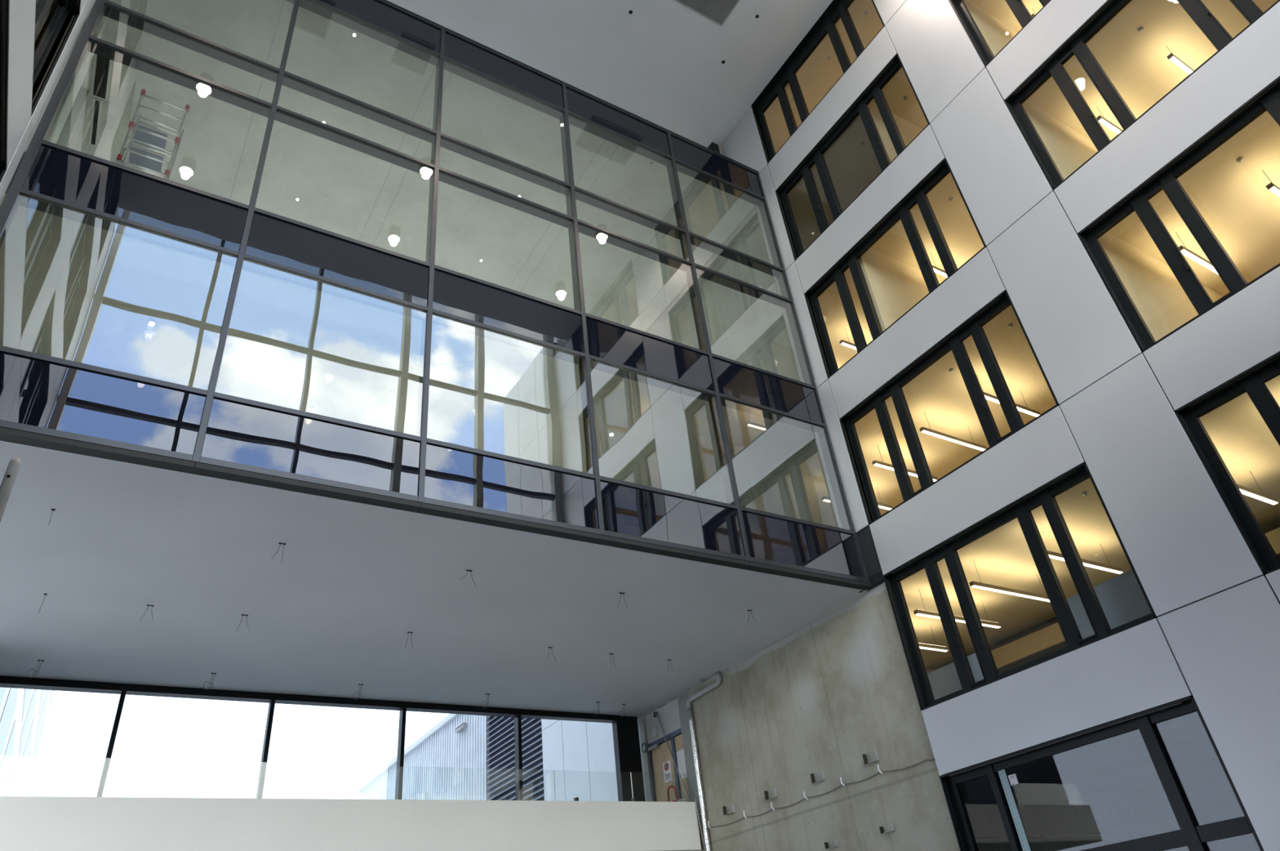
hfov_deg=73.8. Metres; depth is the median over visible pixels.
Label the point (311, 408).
spotlight
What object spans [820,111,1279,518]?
ceiling
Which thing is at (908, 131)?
wall partition
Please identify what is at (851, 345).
diffuser
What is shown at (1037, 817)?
wall
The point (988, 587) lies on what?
diffuser
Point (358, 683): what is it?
wires
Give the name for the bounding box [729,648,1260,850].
wall
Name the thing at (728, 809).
wall bracket
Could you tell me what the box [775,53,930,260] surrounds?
window
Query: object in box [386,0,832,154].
ceiling
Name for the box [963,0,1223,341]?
wall
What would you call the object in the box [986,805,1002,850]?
pipe
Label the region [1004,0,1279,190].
window
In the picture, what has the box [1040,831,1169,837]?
pipe
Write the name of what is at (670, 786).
hose
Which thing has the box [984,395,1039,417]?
diffuser
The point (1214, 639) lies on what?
wall
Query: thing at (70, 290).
window
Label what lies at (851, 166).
ceiling
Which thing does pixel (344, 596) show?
ceiling
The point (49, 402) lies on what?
window frame
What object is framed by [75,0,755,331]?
ceiling
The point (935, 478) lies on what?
linear light
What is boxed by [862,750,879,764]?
wall bracket
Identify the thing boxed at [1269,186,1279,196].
diffuser
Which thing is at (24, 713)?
building wing
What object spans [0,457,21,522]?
pole
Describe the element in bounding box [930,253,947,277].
linear light
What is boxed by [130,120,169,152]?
ceiling hatch
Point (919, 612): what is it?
linear light
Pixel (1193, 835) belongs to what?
window
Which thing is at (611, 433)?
spotlight
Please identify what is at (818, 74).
ceiling
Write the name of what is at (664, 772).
door
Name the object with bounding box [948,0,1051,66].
window
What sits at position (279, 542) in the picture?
wires
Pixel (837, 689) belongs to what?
wall
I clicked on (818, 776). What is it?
wall bracket
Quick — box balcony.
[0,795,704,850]
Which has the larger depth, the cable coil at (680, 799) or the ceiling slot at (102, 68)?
the cable coil at (680, 799)
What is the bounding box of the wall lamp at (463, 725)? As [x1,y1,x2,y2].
[453,721,466,733]
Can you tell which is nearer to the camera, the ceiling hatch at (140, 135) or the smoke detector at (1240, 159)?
the smoke detector at (1240, 159)
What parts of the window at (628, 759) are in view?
head rail, panel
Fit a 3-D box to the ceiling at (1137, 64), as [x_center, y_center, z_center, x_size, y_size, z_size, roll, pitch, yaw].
[11.614,-4.371,23.218,12.880,0.620,18.450,14,-39,-29]
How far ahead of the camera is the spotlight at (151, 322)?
15.02 m
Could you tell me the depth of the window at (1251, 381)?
12.39 m
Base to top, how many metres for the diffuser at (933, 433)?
0.012 m
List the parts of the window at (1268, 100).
handle, vent frame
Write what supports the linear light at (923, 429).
hanging from the ceiling at (1233, 197)
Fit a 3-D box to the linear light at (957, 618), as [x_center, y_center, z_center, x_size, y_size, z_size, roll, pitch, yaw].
[7.451,4.556,19.986,0.332,0.145,0.100,14,-39,-29]
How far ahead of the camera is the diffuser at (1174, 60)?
17.10 m
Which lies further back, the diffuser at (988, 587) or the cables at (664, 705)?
the cables at (664, 705)
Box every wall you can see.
[0,0,93,203]
[24,27,97,151]
[34,0,57,52]
[637,581,959,850]
[645,204,842,528]
[720,0,1279,850]
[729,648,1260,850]
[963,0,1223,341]
[964,798,1235,850]
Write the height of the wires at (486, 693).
0.359 m
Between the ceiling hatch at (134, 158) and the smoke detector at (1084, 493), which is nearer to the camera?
the smoke detector at (1084, 493)
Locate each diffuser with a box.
[840,342,856,349]
[873,462,936,481]
[878,505,891,510]
[915,613,1000,627]
[919,646,947,651]
[921,430,985,450]
[933,267,947,277]
[941,651,975,666]
[971,584,1049,601]
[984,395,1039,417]
[1048,554,1122,573]
[1097,118,1120,134]
[1169,56,1193,74]
[1181,249,1217,274]
[1240,488,1277,504]
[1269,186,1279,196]
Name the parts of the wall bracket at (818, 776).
plate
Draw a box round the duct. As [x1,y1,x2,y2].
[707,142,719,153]
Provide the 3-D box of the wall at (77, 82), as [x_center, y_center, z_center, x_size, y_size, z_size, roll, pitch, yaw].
[-12.729,-3.181,16.811,0.900,10.820,9.490,14,-39,-29]
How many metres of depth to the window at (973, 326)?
17.55 m
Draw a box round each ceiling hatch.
[126,144,165,173]
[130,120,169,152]
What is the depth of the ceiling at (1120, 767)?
21.63 m
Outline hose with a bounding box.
[666,785,679,801]
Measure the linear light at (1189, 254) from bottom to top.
0.660 m
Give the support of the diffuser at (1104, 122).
attached to the linear light at (1103, 121)
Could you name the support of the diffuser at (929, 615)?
attached to the linear light at (957, 618)
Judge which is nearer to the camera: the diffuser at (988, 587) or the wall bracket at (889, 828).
the wall bracket at (889, 828)
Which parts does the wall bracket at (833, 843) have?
plate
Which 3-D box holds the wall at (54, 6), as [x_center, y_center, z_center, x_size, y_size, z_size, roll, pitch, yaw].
[-8.581,-7.669,6.444,5.870,25.350,13.450,14,-39,-29]
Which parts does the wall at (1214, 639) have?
cladding panel, cladding panel, cladding panel, cladding panel, cladding panel, cladding panel, cladding panel, cladding panel, cladding panel, cladding panel, cladding panel, cladding panel, cladding panel, cladding panel, cladding panel, cladding panel, cladding panel, cladding panel, cladding panel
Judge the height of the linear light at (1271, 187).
0.660 m
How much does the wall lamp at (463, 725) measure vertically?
0.180 m
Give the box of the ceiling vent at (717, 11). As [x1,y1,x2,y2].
[675,0,739,26]
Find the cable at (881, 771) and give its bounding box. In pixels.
[707,758,934,828]
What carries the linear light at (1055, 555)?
hanging from the ceiling at (1002, 557)
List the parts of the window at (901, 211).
vent frame, vent frame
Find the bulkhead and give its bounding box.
[941,527,1279,673]
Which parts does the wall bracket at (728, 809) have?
plate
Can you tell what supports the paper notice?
attached to the window at (1193, 835)
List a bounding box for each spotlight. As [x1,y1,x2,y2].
[148,319,155,325]
[308,406,314,411]
[608,431,613,435]
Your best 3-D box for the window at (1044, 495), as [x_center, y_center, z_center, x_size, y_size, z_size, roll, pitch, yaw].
[6.466,3.002,15.186,0.276,2.730,4.750,14,-39,-29]
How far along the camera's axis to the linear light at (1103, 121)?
18.19 m
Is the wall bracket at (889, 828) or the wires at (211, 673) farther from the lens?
the wires at (211, 673)
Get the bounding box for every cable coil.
[640,742,647,752]
[650,724,658,737]
[676,798,687,801]
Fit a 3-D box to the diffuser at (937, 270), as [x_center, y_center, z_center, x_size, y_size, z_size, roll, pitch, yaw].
[8.359,-3.647,21.965,2.660,0.012,0.080,14,-39,-29]
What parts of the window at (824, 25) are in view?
vent frame, vent frame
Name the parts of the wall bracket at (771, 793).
plate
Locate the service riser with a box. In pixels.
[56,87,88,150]
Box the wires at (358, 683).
[352,683,363,699]
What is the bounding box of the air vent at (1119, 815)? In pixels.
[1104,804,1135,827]
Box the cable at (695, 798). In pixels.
[694,798,705,850]
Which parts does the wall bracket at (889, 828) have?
plate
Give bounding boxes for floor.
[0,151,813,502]
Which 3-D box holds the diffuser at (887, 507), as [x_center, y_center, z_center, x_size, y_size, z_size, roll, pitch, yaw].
[5.987,2.075,23.021,2.250,0.012,0.080,14,-39,-29]
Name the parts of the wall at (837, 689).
over door panel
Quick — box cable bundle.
[655,712,689,797]
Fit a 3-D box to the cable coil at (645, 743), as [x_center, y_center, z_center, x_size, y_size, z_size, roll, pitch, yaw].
[0.110,8.938,23.685,0.059,0.265,0.264,14,-39,-29]
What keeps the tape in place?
attached to the window at (1193, 835)
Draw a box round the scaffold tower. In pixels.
[116,88,190,179]
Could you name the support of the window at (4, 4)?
in the wall at (21, 126)
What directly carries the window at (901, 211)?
in the wall at (1214, 639)
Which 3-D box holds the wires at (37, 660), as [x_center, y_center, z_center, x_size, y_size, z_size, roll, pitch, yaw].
[-11.645,4.682,16.421,0.213,0.359,0.024,14,-39,-29]
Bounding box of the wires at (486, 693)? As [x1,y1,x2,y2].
[481,693,489,707]
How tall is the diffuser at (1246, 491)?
0.012 m
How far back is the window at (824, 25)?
24.38 m
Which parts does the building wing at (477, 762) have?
cladding panel, cladding panel, cladding panel, cladding panel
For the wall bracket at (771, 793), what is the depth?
19.06 m
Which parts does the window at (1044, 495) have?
vent frame, handle, vent frame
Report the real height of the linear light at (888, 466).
0.681 m
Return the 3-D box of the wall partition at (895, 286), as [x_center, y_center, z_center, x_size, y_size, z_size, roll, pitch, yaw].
[8.380,-2.470,21.934,6.780,3.270,0.080,14,-39,-29]
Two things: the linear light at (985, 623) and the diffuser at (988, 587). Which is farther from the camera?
the linear light at (985, 623)
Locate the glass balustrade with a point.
(575, 798)
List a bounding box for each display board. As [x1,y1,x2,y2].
[927,652,983,699]
[1066,569,1151,638]
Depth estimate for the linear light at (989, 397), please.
19.40 m
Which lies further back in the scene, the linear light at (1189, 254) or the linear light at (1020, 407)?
the linear light at (1020, 407)
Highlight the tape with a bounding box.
[997,768,1031,850]
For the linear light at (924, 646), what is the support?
hanging from the ceiling at (1002, 557)
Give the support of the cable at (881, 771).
attached to the wall at (837, 689)
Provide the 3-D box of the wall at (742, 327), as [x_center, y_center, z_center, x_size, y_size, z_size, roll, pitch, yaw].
[1.599,0.602,24.823,0.090,12.830,9.450,14,-39,-29]
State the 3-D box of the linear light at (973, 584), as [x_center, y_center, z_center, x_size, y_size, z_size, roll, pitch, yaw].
[8.293,3.471,19.074,2.920,0.660,0.100,14,-39,-29]
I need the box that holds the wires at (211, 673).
[203,672,216,688]
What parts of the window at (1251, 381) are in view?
vent frame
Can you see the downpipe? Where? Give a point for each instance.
(695, 748)
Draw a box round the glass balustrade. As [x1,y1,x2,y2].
[553,769,635,800]
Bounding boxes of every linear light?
[839,328,856,349]
[871,444,893,470]
[876,487,893,510]
[906,468,917,476]
[913,588,940,618]
[918,626,948,651]
[919,411,986,450]
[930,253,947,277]
[932,475,937,481]
[954,615,965,622]
[968,560,1049,601]
[976,374,999,404]
[980,600,1001,627]
[1015,391,1040,417]
[1047,542,1123,573]
[1096,107,1122,134]
[1166,46,1194,75]
[1175,231,1218,275]
[1236,471,1278,504]
[1262,169,1279,197]
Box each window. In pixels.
[0,0,8,182]
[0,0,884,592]
[0,675,644,800]
[31,0,80,117]
[751,0,884,164]
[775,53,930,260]
[804,157,986,378]
[839,289,1060,524]
[883,462,1159,710]
[939,695,1264,850]
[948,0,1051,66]
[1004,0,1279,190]
[1077,76,1279,352]
[1174,351,1279,574]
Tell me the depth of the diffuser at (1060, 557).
17.99 m
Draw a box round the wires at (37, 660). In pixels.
[26,659,44,677]
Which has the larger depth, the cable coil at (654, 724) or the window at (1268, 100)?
the cable coil at (654, 724)
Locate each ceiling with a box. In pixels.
[0,440,867,718]
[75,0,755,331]
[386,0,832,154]
[722,0,883,155]
[763,374,1279,669]
[772,0,1043,266]
[789,0,1277,368]
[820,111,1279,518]
[959,711,1235,801]
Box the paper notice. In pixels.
[1008,773,1018,785]
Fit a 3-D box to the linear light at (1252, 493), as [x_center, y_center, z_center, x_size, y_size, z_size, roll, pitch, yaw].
[10.839,0.906,15.720,2.920,0.660,0.100,14,-39,-29]
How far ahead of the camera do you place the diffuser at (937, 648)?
21.62 m
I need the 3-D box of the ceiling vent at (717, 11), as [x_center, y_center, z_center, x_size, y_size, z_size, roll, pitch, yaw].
[1.810,-11.693,23.045,1.850,0.020,1.180,14,-39,-29]
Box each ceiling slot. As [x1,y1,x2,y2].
[88,97,102,146]
[90,53,112,100]
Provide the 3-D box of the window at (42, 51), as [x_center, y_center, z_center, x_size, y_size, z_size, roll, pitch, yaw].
[-8.085,-6.965,11.764,0.276,2.730,4.750,14,-39,-29]
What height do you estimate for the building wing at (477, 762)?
13.600 m
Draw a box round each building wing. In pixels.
[0,686,57,795]
[343,667,728,800]
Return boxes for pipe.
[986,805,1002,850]
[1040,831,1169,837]
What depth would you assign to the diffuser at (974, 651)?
23.86 m
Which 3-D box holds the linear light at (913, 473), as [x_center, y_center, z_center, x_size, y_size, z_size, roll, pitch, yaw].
[6.980,1.249,21.981,0.322,0.176,0.100,14,-39,-29]
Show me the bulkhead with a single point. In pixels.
(1049, 639)
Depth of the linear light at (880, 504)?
23.44 m
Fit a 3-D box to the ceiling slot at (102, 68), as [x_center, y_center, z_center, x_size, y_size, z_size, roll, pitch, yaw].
[-12.276,-7.948,19.449,0.340,0.050,1.230,14,-39,-29]
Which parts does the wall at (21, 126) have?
cladding panel, cladding panel, cladding panel, cladding panel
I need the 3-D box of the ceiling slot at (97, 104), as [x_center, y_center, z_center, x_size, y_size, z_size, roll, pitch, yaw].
[-13.013,-7.227,20.389,0.180,0.050,1.420,14,-39,-29]
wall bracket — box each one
[722,803,735,814]
[764,786,777,799]
[809,769,826,782]
[824,839,839,848]
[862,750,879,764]
[879,822,895,833]
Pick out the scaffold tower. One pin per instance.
(177, 140)
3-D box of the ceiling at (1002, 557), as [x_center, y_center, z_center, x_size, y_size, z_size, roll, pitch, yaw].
[12.401,2.070,18.890,12.880,0.620,18.450,14,-39,-29]
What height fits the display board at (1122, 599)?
1.270 m
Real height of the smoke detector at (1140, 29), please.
0.055 m
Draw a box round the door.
[647,727,689,801]
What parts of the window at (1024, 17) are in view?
frame, vent frame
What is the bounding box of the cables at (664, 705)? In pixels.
[640,694,681,719]
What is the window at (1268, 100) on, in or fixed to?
in the wall at (1214, 639)
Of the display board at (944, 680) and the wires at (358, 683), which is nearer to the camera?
the display board at (944, 680)
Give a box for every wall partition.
[858,247,943,330]
[867,101,922,161]
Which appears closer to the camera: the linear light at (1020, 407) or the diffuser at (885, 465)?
the linear light at (1020, 407)
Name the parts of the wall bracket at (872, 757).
plate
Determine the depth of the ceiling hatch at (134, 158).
21.34 m
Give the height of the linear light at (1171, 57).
0.660 m
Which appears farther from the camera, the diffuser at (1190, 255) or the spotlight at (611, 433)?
the spotlight at (611, 433)
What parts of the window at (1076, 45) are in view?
frame, vent frame, vent frame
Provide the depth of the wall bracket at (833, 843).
17.26 m
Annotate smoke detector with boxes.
[1081,491,1088,495]
[1137,26,1143,32]
[1235,156,1243,162]
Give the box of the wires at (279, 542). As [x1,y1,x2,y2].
[271,542,285,560]
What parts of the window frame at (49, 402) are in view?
spandrel pane, spandrel pane, spandrel pane, spandrel pane, spandrel pane, edge trim, spandrel pane, spandrel pane, spandrel pane, spandrel pane, spandrel pane, spandrel pane, spandrel pane, spandrel pane, spandrel pane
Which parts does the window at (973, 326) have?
vent frame, vent frame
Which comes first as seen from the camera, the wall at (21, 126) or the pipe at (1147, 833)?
the wall at (21, 126)
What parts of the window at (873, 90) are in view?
vent frame, vent frame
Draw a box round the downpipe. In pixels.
[686,671,721,850]
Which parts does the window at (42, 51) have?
frame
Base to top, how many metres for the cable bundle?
2.415 m
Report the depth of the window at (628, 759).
20.35 m
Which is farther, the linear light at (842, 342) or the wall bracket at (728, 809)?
the linear light at (842, 342)

